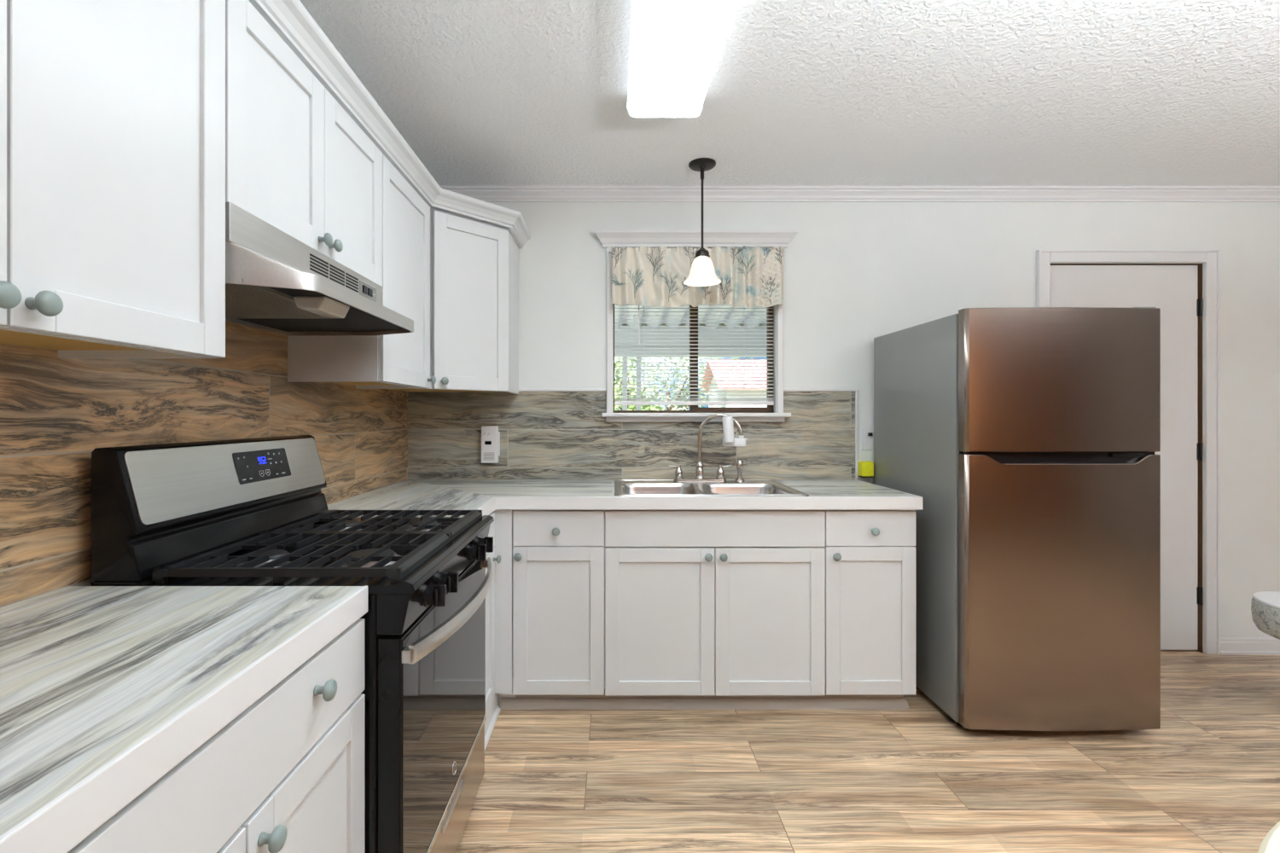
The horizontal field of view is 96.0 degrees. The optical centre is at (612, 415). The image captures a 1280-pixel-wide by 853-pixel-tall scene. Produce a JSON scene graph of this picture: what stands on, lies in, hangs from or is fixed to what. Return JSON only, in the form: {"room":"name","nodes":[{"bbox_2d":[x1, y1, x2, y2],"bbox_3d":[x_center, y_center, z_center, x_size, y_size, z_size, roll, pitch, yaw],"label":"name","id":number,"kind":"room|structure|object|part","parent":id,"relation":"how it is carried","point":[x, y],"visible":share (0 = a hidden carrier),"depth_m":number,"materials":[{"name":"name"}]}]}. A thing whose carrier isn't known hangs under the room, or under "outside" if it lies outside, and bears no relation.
{"room":"kitchen","nodes":[
{"label":"kitchen","id":0,"kind":"room"},
{"bbox_2d":[0,480,404,607],"bbox_3d":[-1.152,0.031,0.660,0.140,2.440,4.740,0,0,0],"label":"wall","id":1,"kind":"structure","parent":0,"point":[86,583],"depth_m":1.18,"materials":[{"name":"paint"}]},
{"bbox_2d":[0,0,225,358],"bbox_3d":[-0.900,-0.495,0.723,0.347,0.767,0.815,0,0,0],"label":"upper cabinet","id":2,"kind":"object","parent":1,"relation":"attached to","point":[113,112],"visible":1,"depth_m":0.88,"materials":[{"name":"white paint"}]},
{"bbox_3d":[-0.767,-0.489,0.520,0.019,0.752,0.403,0,0,0],"label":"door","id":3,"kind":"part","parent":2,"relation":"part of","materials":[{"name":"white paint"}]},
{"bbox_3d":[-0.742,-0.146,0.697,0.032,0.034,0.034,0,0,0],"label":"knob","id":4,"kind":"part","parent":2,"relation":"part of","materials":[{"name":"grey metal"}]},
{"bbox_3d":[-0.742,-0.146,0.751,0.032,0.034,0.034,0,0,0],"label":"knob","id":5,"kind":"part","parent":2,"relation":"part of","materials":[{"name":"grey metal"}]},
{"bbox_3d":[-0.934,-0.130,0.723,0.278,0.008,0.783,0,0,0],"label":"panel","id":6,"kind":"part","parent":2,"relation":"part of","materials":[{"name":"brown wood"}]},
{"bbox_2d":[0,320,407,606],"bbox_3d":[-1.078,-0.057,1.376,0.008,0.785,3.292,0,0,0],"label":"backsplash","id":7,"kind":"structure","parent":1,"relation":"attached to","point":[55,411],"depth_m":1.28,"materials":[{"name":"brown tile"}]},
{"bbox_2d":[225,0,382,286],"bbox_3d":[-0.900,-0.650,1.516,0.347,0.457,0.766,0,0,0],"label":"upper cabinet","id":8,"kind":"object","parent":1,"relation":"attached to","point":[296,160],"visible":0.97,"depth_m":1.39,"materials":[{"name":"white paint"}]},
{"bbox_3d":[-0.767,-0.643,1.325,0.019,0.443,0.379,0,0,0],"label":"door","id":9,"kind":"part","parent":8,"relation":"part of","materials":[{"name":"white paint"}]},
{"bbox_3d":[-0.742,-0.455,1.489,0.032,0.034,0.034,0,0,0],"label":"knob","id":10,"kind":"part","parent":8,"relation":"part of","materials":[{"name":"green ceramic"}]},
{"bbox_3d":[-0.742,-0.455,1.543,0.032,0.034,0.034,0,0,0],"label":"knob","id":11,"kind":"part","parent":8,"relation":"part of","materials":[{"name":"grey metal"}]},
{"bbox_3d":[-0.767,-0.643,1.706,0.019,0.443,0.377,0,0,0],"label":"door","id":12,"kind":"part","parent":8,"relation":"part of","materials":[{"name":"white paint"}]},
{"bbox_2d":[225,201,413,335],"bbox_3d":[-0.849,-0.334,1.518,0.450,0.179,0.759,0,0,0],"label":"range hood","id":13,"kind":"object","parent":1,"relation":"attached to","point":[276,282],"visible":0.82,"depth_m":1.36,"materials":[{"name":"silver metal"}]},
{"bbox_3d":[-0.853,-0.277,1.518,0.442,0.003,0.749,0,0,0],"label":"underside panel","id":14,"kind":"part","parent":13,"relation":"part of","materials":[{"name":"metal"}]},
{"bbox_2d":[362,285,367,294],"bbox_3d":[-0.753,-0.383,1.752,0.005,0.023,0.028,0,0,0],"label":"rocker switch","id":15,"kind":"object","parent":13,"relation":"attached to","point":[364,287],"depth_m":1.75,"materials":[{"name":"black plastic"}]},
{"bbox_2d":[359,280,376,302],"bbox_3d":[-0.756,-0.383,1.781,0.002,0.043,0.118,0,0,0],"label":"switch plate","id":16,"kind":"object","parent":13,"relation":"attached to","point":[367,288],"depth_m":1.78,"materials":[{"name":"silver metal"}]},
{"bbox_2d":[367,287,372,296],"bbox_3d":[-0.753,-0.383,1.790,0.005,0.023,0.028,0,0,0],"label":"rocker switch","id":17,"kind":"object","parent":13,"relation":"attached to","point":[369,289],"depth_m":1.79,"materials":[{"name":"black plastic"}]},
{"bbox_2d":[287,154,436,389],"bbox_3d":[-0.900,-0.495,2.163,0.347,0.767,0.522,0,0,0],"label":"upper cabinet","id":18,"kind":"object","parent":1,"relation":"attached to","point":[399,361],"visible":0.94,"depth_m":2.03,"materials":[{"name":"white paint"}]},
{"bbox_3d":[-0.934,-0.130,2.163,0.278,0.008,0.490,0,0,0],"label":"panel","id":19,"kind":"part","parent":18,"relation":"part of","materials":[{"name":"brown wood"}]},
{"bbox_3d":[-0.767,-0.489,2.147,0.019,0.752,0.486,0,0,0],"label":"door","id":20,"kind":"part","parent":18,"relation":"part of","materials":[{"name":"white paint"}]},
{"bbox_3d":[-0.742,-0.146,2.362,0.032,0.034,0.034,0,0,0],"label":"knob","id":21,"kind":"part","parent":18,"relation":"part of","materials":[{"name":"grey metal"}]},
{"bbox_2d":[498,431,500,455],"bbox_3d":[-0.639,0.148,3.018,0.094,0.126,0.008,0,0,0],"label":"outlet plate","id":22,"kind":"object","parent":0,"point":[498,432],"depth_m":3.01,"materials":[{"name":"white plastic"}]},
{"bbox_2d":[299,0,1279,186],"bbox_3d":[1.959,-1.239,0.730,6.362,0.100,4.880,0,0,0],"label":"ceiling","id":23,"kind":"structure","parent":0,"point":[482,92],"depth_m":2.10,"materials":[{"name":"white paint"}]},
{"bbox_2d":[626,0,733,119],"bbox_3d":[0.192,-1.145,1.531,0.286,0.086,1.222,0,0,0],"label":"ceiling light","id":24,"kind":"object","parent":23,"relation":"attached to","point":[675,44],"visible":1,"depth_m":1.76,"materials":[{"name":"white plastic"}]},
{"bbox_2d":[683,157,721,286],"bbox_3d":[0.423,-0.908,2.720,0.178,0.561,0.178,0,0,0],"label":"pendant light","id":25,"kind":"object","parent":23,"relation":"hanging from","point":[702,272],"visible":1,"depth_m":2.69,"materials":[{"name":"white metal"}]},
{"bbox_3d":[0.423,-0.685,2.720,0.178,0.115,0.178,0,0,0],"label":"lamp shade","id":26,"kind":"part","parent":25,"relation":"part of","materials":[{"name":"white glass"}]},
{"bbox_3d":[0.423,-0.974,2.720,0.018,0.390,0.018,0,0,0],"label":"rod","id":27,"kind":"part","parent":25,"relation":"part of","materials":[{"name":"brown metal"}]},
{"bbox_2d":[430,202,1279,653],"bbox_3d":[1.959,0.031,3.100,6.362,2.440,0.140,0,0,0],"label":"wall","id":28,"kind":"structure","parent":0,"point":[855,274],"depth_m":3.03,"materials":[{"name":"grey paint"}]},
{"bbox_2d":[387,207,518,394],"bbox_3d":[-0.780,-0.495,2.722,0.587,0.767,0.599,0,0,0],"label":"upper cabinet","id":29,"kind":"object","parent":28,"relation":"attached to","point":[474,264],"visible":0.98,"depth_m":2.56,"materials":[{"name":"white paint"}]},
{"bbox_2d":[248,0,530,248],"bbox_3d":[-0.708,-0.914,1.685,0.314,0.068,2.736,0,0,7],"label":"crown molding","id":30,"kind":"structure","parent":29,"relation":"attached to","point":[291,20],"depth_m":1.71,"materials":[{"name":"white paint"}]},
{"bbox_3d":[-0.793,-0.129,2.724,0.562,0.010,0.594,0,0,0],"label":"panel","id":31,"kind":"part","parent":29,"relation":"part of","materials":[{"name":"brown wood"}]},
{"bbox_3d":[-0.714,-0.146,2.441,0.034,0.034,0.032,0,0,-45],"label":"knob","id":32,"kind":"part","parent":29,"relation":"part of","materials":[{"name":"grey metal"}]},
{"bbox_3d":[-0.625,-0.489,2.566,0.019,0.752,0.375,0,0,45],"label":"door","id":33,"kind":"part","parent":29,"relation":"part of","materials":[{"name":"white paint"}]},
{"bbox_2d":[407,388,858,479],"bbox_3d":[0.102,0.098,3.023,2.368,0.477,0.013,0,0,0],"label":"backsplash","id":34,"kind":"structure","parent":28,"relation":"attached to","point":[546,433],"depth_m":3.02,"materials":[{"name":"brown stone"}]},
{"bbox_2d":[481,425,500,463],"bbox_3d":[-0.639,0.150,3.001,0.094,0.192,0.042,0,0,0],"label":"plug","id":35,"kind":"object","parent":34,"relation":"attached to","point":[490,434],"visible":1,"depth_m":2.98,"materials":[{"name":"white plastic"}]},
{"bbox_3d":[-0.262,-0.134,3.023,0.456,0.014,0.013,0,0,0],"label":"edge trim","id":36,"kind":"part","parent":34,"relation":"part of","materials":[{"name":"white paint"}]},
{"bbox_3d":[1.091,0.096,3.023,0.390,0.474,0.013,0,0,0],"label":"edge trim","id":37,"kind":"part","parent":34,"relation":"part of","materials":[{"name":"white paint"}]},
{"bbox_2d":[594,229,797,421],"bbox_3d":[0.431,-0.463,3.062,1.049,0.992,0.215,0,0,0],"label":"window","id":38,"kind":"structure","parent":28,"relation":"in","point":[608,238],"depth_m":3.01,"materials":[{"name":"white paint"}]},
{"bbox_3d":[0.431,-0.446,3.094,0.862,0.865,0.045,0,0,0],"label":"sash frame","id":39,"kind":"part","parent":38,"relation":"part of","materials":[{"name":"brown metal"}]},
{"bbox_2d":[615,304,773,405],"bbox_3d":[0.431,-0.467,3.042,0.842,0.823,0.044,0,0,0],"label":"window blind","id":40,"kind":"object","parent":38,"relation":"attached to","point":[643,402],"visible":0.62,"depth_m":3.04,"materials":[{"name":"white plastic"}]},
{"bbox_3d":[0.165,-0.457,3.049,0.002,0.785,0.029,0,0,0],"label":"lift cord","id":41,"kind":"part","parent":40,"relation":"part of","materials":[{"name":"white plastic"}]},
{"bbox_3d":[0.431,-0.074,3.049,0.838,0.039,0.028,0,0,0],"label":"rail","id":42,"kind":"part","parent":40,"relation":"part of","materials":[{"name":"white plastic"}]},
{"bbox_3d":[0.695,-0.457,3.049,0.002,0.785,0.029,0,0,0],"label":"lift cord","id":43,"kind":"part","parent":40,"relation":"part of","materials":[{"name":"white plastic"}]},
{"bbox_2d":[608,245,784,308],"bbox_3d":[0.436,-0.712,2.966,0.912,0.313,0.089,0,0,0],"label":"valance","id":44,"kind":"object","parent":38,"relation":"hanging from","point":[752,277],"visible":0.85,"depth_m":2.96,"materials":[{"name":"beige fabric"}]},
{"bbox_3d":[0.431,-0.920,2.998,1.049,0.078,0.063,0,0,0],"label":"head crown","id":45,"kind":"part","parent":38,"relation":"part of","materials":[{"name":"white paint"}]},
{"bbox_2d":[439,186,1279,202],"bbox_3d":[1.959,-1.156,3.005,6.082,0.066,0.050,0,0,0],"label":"crown molding","id":46,"kind":"structure","parent":28,"relation":"attached to","point":[488,194],"depth_m":3.00,"materials":[{"name":"white paint"}]},
{"bbox_2d":[858,461,873,477],"bbox_3d":[1.320,0.281,3.004,0.064,0.080,0.052,0,0,0],"label":"box","id":47,"kind":"object","parent":28,"relation":"attached to","point":[865,469],"visible":1,"depth_m":2.98,"materials":[{"name":"plastic"}]},
{"bbox_2d":[861,427,873,449],"bbox_3d":[1.344,0.122,3.017,0.070,0.118,0.026,0,0,0],"label":"wall outlet","id":48,"kind":"object","parent":28,"relation":"attached to","point":[867,433],"visible":0.87,"depth_m":3.02,"materials":[{"name":"white plastic"}]},
{"bbox_2d":[865,431,872,446],"bbox_3d":[1.344,0.122,3.022,0.034,0.078,0.003,0,0,0],"label":"socket","id":49,"kind":"object","parent":48,"relation":"attached to","point":[868,434],"depth_m":3.02,"materials":[{"name":"white plastic"}]},
{"bbox_2d":[1035,250,1220,655],"bbox_3d":[2.697,0.193,3.088,0.945,2.117,0.164,0,0,0],"label":"door","id":50,"kind":"structure","parent":28,"relation":"in","point":[1176,289],"depth_m":3.04,"materials":[{"name":"white paint"}]},
{"bbox_2d":[1220,637,1279,655],"bbox_3d":[4.088,1.210,3.018,1.824,0.082,0.022,0,0,0],"label":"baseboard","id":51,"kind":"structure","parent":28,"relation":"attached to","point":[1229,646],"depth_m":3.02,"materials":[{"name":"white paint"}]},
{"bbox_2d":[455,650,1279,852],"bbox_3d":[1.959,1.301,0.730,6.362,0.100,4.880,0,0,0],"label":"floor","id":52,"kind":"structure","parent":0,"point":[914,780],"depth_m":2.00,"materials":[{"name":"brown wood"}]},
{"bbox_2d":[67,618,364,852],"bbox_3d":[-0.767,0.819,0.755,0.622,0.864,0.755,0,0,0],"label":"base cabinet","id":53,"kind":"object","parent":52,"relation":"on","point":[286,775],"visible":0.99,"depth_m":0.83,"materials":[{"name":"white paint"}]},
{"bbox_2d":[0,586,367,852],"bbox_3d":[-0.778,0.362,0.433,0.592,0.052,1.407,0,0,0],"label":"countertop","id":54,"kind":"structure","parent":53,"relation":"on","point":[105,690],"depth_m":0.74,"materials":[{"name":"laminate"}]},
{"bbox_3d":[-0.496,0.853,0.575,0.019,0.612,0.382,0,0,0],"label":"door","id":55,"kind":"part","parent":53,"relation":"part of","materials":[{"name":"white paint"}]},
{"bbox_3d":[-0.471,0.587,0.798,0.032,0.034,0.034,0,0,0],"label":"knob","id":56,"kind":"part","parent":53,"relation":"part of","materials":[{"name":"grey metal"}]},
{"bbox_3d":[-0.496,0.853,0.951,0.019,0.612,0.362,0,0,0],"label":"door","id":57,"kind":"part","parent":53,"relation":"part of","materials":[{"name":"white paint"}]},
{"bbox_3d":[-0.471,0.451,0.945,0.032,0.034,0.034,0,0,0],"label":"knob","id":58,"kind":"part","parent":53,"relation":"part of","materials":[{"name":"grey metal"}]},
{"bbox_2d":[90,434,494,852],"bbox_3d":[-0.690,0.657,1.523,0.692,1.188,0.764,0,0,0],"label":"gas range","id":59,"kind":"object","parent":52,"relation":"on","point":[242,512],"visible":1,"depth_m":1.31,"materials":[{"name":"black metal"}]},
{"bbox_3d":[-0.963,0.148,1.524,0.041,0.150,0.738,0,0,0],"label":"control plate","id":60,"kind":"part","parent":59,"relation":"part of","materials":[{"name":"silver metal"}]},
{"bbox_3d":[-0.963,0.137,1.591,0.022,0.081,0.236,0,0,0],"label":"touch panel","id":61,"kind":"part","parent":59,"relation":"part of","materials":[{"name":"black plastic"}]},
{"bbox_3d":[-0.800,0.332,1.333,0.120,0.012,0.120,0,0,0],"label":"burner","id":62,"kind":"part","parent":59,"relation":"part of","materials":[{"name":"metal"}]},
{"bbox_2d":[90,515,494,594],"bbox_3d":[-0.714,0.343,1.523,0.643,0.026,0.764,0,0,0],"label":"cooktop","id":63,"kind":"object","parent":59,"relation":"in","point":[420,573],"depth_m":1.28,"materials":[{"name":"black metal"}]},
{"bbox_3d":[-0.800,0.332,1.713,0.126,0.012,0.126,0,0,0],"label":"burner","id":64,"kind":"part","parent":59,"relation":"part of","materials":[{"name":"metal"}]},
{"bbox_3d":[-0.560,0.332,1.333,0.140,0.012,0.140,0,0,0],"label":"burner","id":65,"kind":"part","parent":59,"relation":"part of","materials":[{"name":"metal"}]},
{"bbox_3d":[-0.560,0.332,1.713,0.112,0.012,0.112,0,0,0],"label":"burner","id":66,"kind":"part","parent":59,"relation":"part of","materials":[{"name":"metal"}]},
{"bbox_3d":[-0.445,0.717,1.523,0.048,0.544,0.754,0,0,0],"label":"oven door","id":67,"kind":"part","parent":59,"relation":"part of","materials":[{"name":"black ceramic"}]},
{"bbox_3d":[-0.390,0.398,1.273,0.044,0.048,0.048,0,0,0],"label":"burner knob","id":68,"kind":"part","parent":59,"relation":"part of","materials":[{"name":"black plastic"}]},
{"bbox_3d":[-0.420,0.717,1.523,0.003,0.532,0.744,0,0,0],"label":"glass panel","id":69,"kind":"part","parent":59,"relation":"part of","materials":[{"name":"black glass"}]},
{"bbox_3d":[-0.383,0.483,1.523,0.078,0.037,0.748,0,0,0],"label":"handle","id":70,"kind":"part","parent":59,"relation":"part of","materials":[{"name":"silver metal"}]},
{"bbox_3d":[-0.390,0.398,1.373,0.044,0.048,0.048,0,0,0],"label":"burner knob","id":71,"kind":"part","parent":59,"relation":"part of","materials":[{"name":"black plastic"}]},
{"bbox_3d":[-0.421,1.030,1.523,0.004,0.018,0.190,0,0,0],"label":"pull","id":72,"kind":"part","parent":59,"relation":"part of","materials":[{"name":"metal"}]},
{"bbox_3d":[-0.445,1.093,1.523,0.046,0.176,0.754,0,0,0],"label":"drawer","id":73,"kind":"part","parent":59,"relation":"part of","materials":[{"name":"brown metal"}]},
{"bbox_3d":[-0.390,0.398,1.673,0.044,0.048,0.048,0,0,0],"label":"burner knob","id":74,"kind":"part","parent":59,"relation":"part of","materials":[{"name":"black plastic"}]},
{"bbox_3d":[-0.390,0.398,1.773,0.044,0.048,0.048,0,0,0],"label":"burner knob","id":75,"kind":"part","parent":59,"relation":"part of","materials":[{"name":"black plastic"}]},
{"bbox_2d":[484,509,515,750],"bbox_3d":[-0.748,0.819,2.465,0.661,0.864,1.106,0,0,0],"label":"base cabinet","id":76,"kind":"object","parent":52,"relation":"on","point":[499,596],"visible":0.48,"depth_m":2.39,"materials":[{"name":"white paint"}]},
{"bbox_3d":[-0.496,0.853,2.149,0.019,0.612,0.466,0,0,0],"label":"door","id":77,"kind":"part","parent":76,"relation":"part of","materials":[{"name":"white paint"}]},
{"bbox_3d":[-0.496,0.469,2.149,0.019,0.140,0.466,0,0,0],"label":"drawer","id":78,"kind":"part","parent":76,"relation":"part of","materials":[{"name":"white paint"}]},
{"bbox_3d":[-0.483,1.241,2.179,0.014,0.020,0.533,0,0,0],"label":"shoe moulding","id":79,"kind":"part","parent":76,"relation":"part of","materials":[{"name":"white paint"}]},
{"bbox_3d":[-0.471,0.587,2.350,0.032,0.034,0.034,0,0,0],"label":"knob","id":80,"kind":"part","parent":76,"relation":"part of","materials":[{"name":"grey metal"}]},
{"bbox_3d":[-0.462,0.773,2.403,0.087,0.770,0.018,0,0,0],"label":"filler panel","id":81,"kind":"part","parent":76,"relation":"part of","materials":[{"name":"white paint"}]},
{"bbox_2d":[327,479,922,517],"bbox_3d":[0.101,0.362,2.465,2.350,0.052,1.112,0,0,0],"label":"countertop","id":82,"kind":"structure","parent":76,"relation":"on","point":[487,496],"depth_m":2.37,"materials":[{"name":"laminate"}]},
{"bbox_2d":[668,413,743,482],"bbox_3d":[0.464,0.161,2.899,0.371,0.342,0.079,0,0,7],"label":"faucet","id":83,"kind":"object","parent":82,"relation":"on","point":[678,477],"visible":0.97,"depth_m":2.89,"materials":[{"name":"silver metal"}]},
{"bbox_3d":[0.317,0.283,2.902,0.079,0.070,0.047,0,0,0],"label":"lever handle","id":84,"kind":"part","parent":83,"relation":"part of","materials":[{"name":"silver metal"}]},
{"bbox_3d":[0.439,0.325,2.902,0.266,0.013,0.054,0,0,0],"label":"plate","id":85,"kind":"part","parent":83,"relation":"part of","materials":[{"name":"silver metal"}]},
{"bbox_3d":[0.528,0.154,2.871,0.237,0.329,0.047,0,0,19],"label":"spout","id":86,"kind":"part","parent":83,"relation":"part of","materials":[{"name":"silver metal"}]},
{"bbox_3d":[0.559,0.283,2.902,0.079,0.070,0.047,0,0,0],"label":"lever handle","id":87,"kind":"part","parent":83,"relation":"part of","materials":[{"name":"silver metal"}]},
{"bbox_2d":[722,416,747,446],"bbox_3d":[0.601,0.078,2.824,0.130,0.148,0.082,0,0,0],"label":"water filter","id":88,"kind":"object","parent":83,"relation":"attached to","point":[729,439],"visible":1,"depth_m":2.79,"materials":[{"name":"white plastic"}]},
{"bbox_2d":[614,479,808,496],"bbox_3d":[0.416,0.421,2.673,0.816,0.184,0.578,0,0,0],"label":"sink","id":89,"kind":"object","parent":82,"relation":"in","point":[623,487],"visible":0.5,"depth_m":2.80,"materials":[{"name":"silver metal"}]},
{"bbox_2d":[734,459,744,482],"bbox_3d":[0.640,0.278,2.902,0.048,0.107,0.048,0,0,0],"label":"sprayer","id":90,"kind":"object","parent":89,"relation":"on","point":[739,465],"visible":1,"depth_m":2.89,"materials":[{"name":"silver metal"}]},
{"bbox_2d":[512,509,605,698],"bbox_3d":[-0.225,0.819,2.690,0.383,0.864,0.656,0,0,0],"label":"base cabinet","id":91,"kind":"object","parent":52,"relation":"on","point":[559,555],"visible":0.98,"depth_m":2.39,"materials":[{"name":"white paint"}]},
{"bbox_3d":[-0.390,0.584,2.378,0.034,0.034,0.032,0,0,0],"label":"knob","id":92,"kind":"part","parent":91,"relation":"part of","materials":[{"name":"grey metal"}]},
{"bbox_3d":[-0.234,0.479,2.378,0.034,0.034,0.032,0,0,0],"label":"knob","id":93,"kind":"part","parent":91,"relation":"part of","materials":[{"name":"grey metal"}]},
{"bbox_3d":[-0.225,0.471,2.404,0.378,0.146,0.019,0,0,0],"label":"drawer","id":94,"kind":"part","parent":91,"relation":"part of","materials":[{"name":"white paint"}]},
{"bbox_2d":[500,698,908,709],"bbox_3d":[0.393,1.230,2.506,1.735,0.042,0.114,0,0,0],"label":"toe kick","id":95,"kind":"structure","parent":52,"relation":"on","point":[506,703],"depth_m":2.45,"materials":[{"name":"beige paint"}]},
{"bbox_2d":[605,509,825,698],"bbox_3d":[0.425,0.819,2.690,0.918,0.864,0.656,0,0,0],"label":"base cabinet","id":96,"kind":"object","parent":52,"relation":"on","point":[700,603],"visible":0.99,"depth_m":2.40,"materials":[{"name":"white paint"}]},
{"bbox_3d":[0.196,0.859,2.404,0.454,0.612,0.019,0,0,0],"label":"door","id":97,"kind":"part","parent":96,"relation":"part of","materials":[{"name":"white paint"}]},
{"bbox_3d":[0.397,0.586,2.378,0.034,0.034,0.032,0,0,0],"label":"knob","id":98,"kind":"part","parent":96,"relation":"part of","materials":[{"name":"grey metal"}]},
{"bbox_3d":[0.425,0.472,2.404,0.913,0.149,0.019,0,0,0],"label":"false drawer","id":99,"kind":"part","parent":96,"relation":"part of","materials":[{"name":"white paint"}]},
{"bbox_3d":[0.458,0.586,2.378,0.034,0.034,0.032,0,0,0],"label":"knob","id":100,"kind":"part","parent":96,"relation":"part of","materials":[{"name":"grey metal"}]},
{"bbox_3d":[0.655,0.859,2.404,0.454,0.612,0.019,0,0,0],"label":"door","id":101,"kind":"part","parent":96,"relation":"part of","materials":[{"name":"white paint"}]},
{"bbox_2d":[819,509,916,698],"bbox_3d":[1.074,0.819,2.690,0.380,0.864,0.656,0,0,0],"label":"base cabinet","id":102,"kind":"object","parent":52,"relation":"on","point":[870,555],"visible":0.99,"depth_m":2.39,"materials":[{"name":"white paint"}]},
{"bbox_3d":[0.925,0.584,2.378,0.034,0.034,0.032,0,0,0],"label":"knob","id":103,"kind":"part","parent":102,"relation":"part of","materials":[{"name":"grey metal"}]},
{"bbox_3d":[1.074,0.471,2.404,0.374,0.146,0.019,0,0,0],"label":"drawer","id":104,"kind":"part","parent":102,"relation":"part of","materials":[{"name":"white paint"}]},
{"bbox_3d":[1.083,0.479,2.378,0.034,0.034,0.032,0,0,0],"label":"knob","id":105,"kind":"part","parent":102,"relation":"part of","materials":[{"name":"grey metal"}]},
{"bbox_2d":[873,307,1160,731],"bbox_3d":[1.736,0.415,2.599,0.757,1.672,0.803,0,0,0],"label":"refrigerator","id":106,"kind":"object","parent":52,"relation":"on","point":[1028,439],"visible":0.98,"depth_m":2.20,"materials":[{"name":"silver metal"}]},
{"bbox_3d":[1.736,0.678,2.229,0.757,1.055,0.064,0,0,0],"label":"fridge door","id":107,"kind":"part","parent":106,"relation":"part of","materials":[{"name":"silver metal"}]},
{"bbox_3d":[1.736,-0.137,2.229,0.757,0.553,0.064,0,0,0],"label":"freezer door","id":108,"kind":"part","parent":106,"relation":"part of","materials":[{"name":"silver metal"}]},
{"bbox_2d":[1250,591,1279,639],"bbox_3d":[2.885,1.010,2.330,0.406,0.485,0.406,0,0,0],"label":"stool","id":109,"kind":"object","parent":52,"relation":"on","point":[1265,605],"visible":1,"depth_m":2.38,"materials":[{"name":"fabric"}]},
{"bbox_3d":[1.050,0.880,0.278,0.970,0.742,0.970,0,0,0],"label":"dining table","id":110,"kind":"object","parent":52,"relation":"on","visible":0},
{"bbox_2d":[1257,821,1279,852],"bbox_3d":[1.050,0.588,0.278,1.020,0.166,1.020,0,0,0],"label":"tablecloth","id":111,"kind":"object","parent":110,"relation":"on","point":[1271,844],"visible":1,"depth_m":0.68,"materials":[{"name":"white fabric"}]},
{"label":"outside","id":112,"kind":"structure","parent":0,"visible":0},
{"bbox_3d":[7.500,1.626,33.100,75.000,0.150,59.860,0,0,0],"label":"ground","id":113,"kind":"structure","parent":112,"visible":0},
{"bbox_2d":[612,357,665,410],"bbox_3d":[-0.034,-0.028,11.788,2.100,3.169,2.230,0,0,26],"label":"tree","id":114,"kind":"object","parent":113,"relation":"on","point":[629,407],"visible":0.16,"depth_m":11.51,"materials":[{"name":"green plant"}]},
{"bbox_2d":[612,357,698,410],"bbox_3d":[0.984,-0.645,20.408,3.821,4.403,4.132,0,0,0],"label":"tree","id":115,"kind":"object","parent":113,"relation":"on","point":[651,368],"visible":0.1,"depth_m":20.22,"materials":[{"name":"green plant"}]},
{"bbox_2d":[628,357,721,410],"bbox_3d":[1.550,-0.302,15.118,2.718,3.716,1.940,0,0,0],"label":"bush","id":116,"kind":"object","parent":113,"relation":"on","point":[669,407],"visible":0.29,"depth_m":15.07,"materials":[{"name":"green plant"}]},
{"bbox_2d":[678,357,753,407],"bbox_3d":[4.311,-1.186,23.571,4.238,5.482,3.576,0,0,-36],"label":"tree","id":117,"kind":"object","parent":113,"relation":"on","point":[686,357],"visible":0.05,"depth_m":23.99,"materials":[{"name":"green plant"}]},
{"bbox_2d":[699,360,766,407],"bbox_3d":[4.731,-0.036,16.630,3.962,3.175,3.300,0,0,0],"label":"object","id":118,"kind":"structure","parent":113,"relation":"on","point":[708,361],"depth_m":15.64,"materials":[{"name":"white paint"}]},
{"bbox_3d":[2.000,1.531,5.350,12.000,0.040,4.360,0,0,0],"label":"floor","id":119,"kind":"structure","parent":0,"visible":0},
{"bbox_2d":[612,302,766,410],"bbox_3d":[1.000,0.156,4.710,8.000,2.710,3.041,0,0,0],"label":"porch roof","id":120,"kind":"structure","parent":119,"relation":"on","point":[624,407],"depth_m":5.93,"materials":[{"name":"white paint"}]},
{"bbox_3d":[0.125,0.451,5.985,0.050,2.120,0.050,0,0,0],"label":"post","id":121,"kind":"part","parent":120,"relation":"part of","materials":[{"name":"white paint"}]},
{"bbox_3d":[0.270,0.451,5.985,0.050,2.120,0.050,0,0,0],"label":"post","id":122,"kind":"part","parent":120,"relation":"part of","materials":[{"name":"white paint"}]}
]}

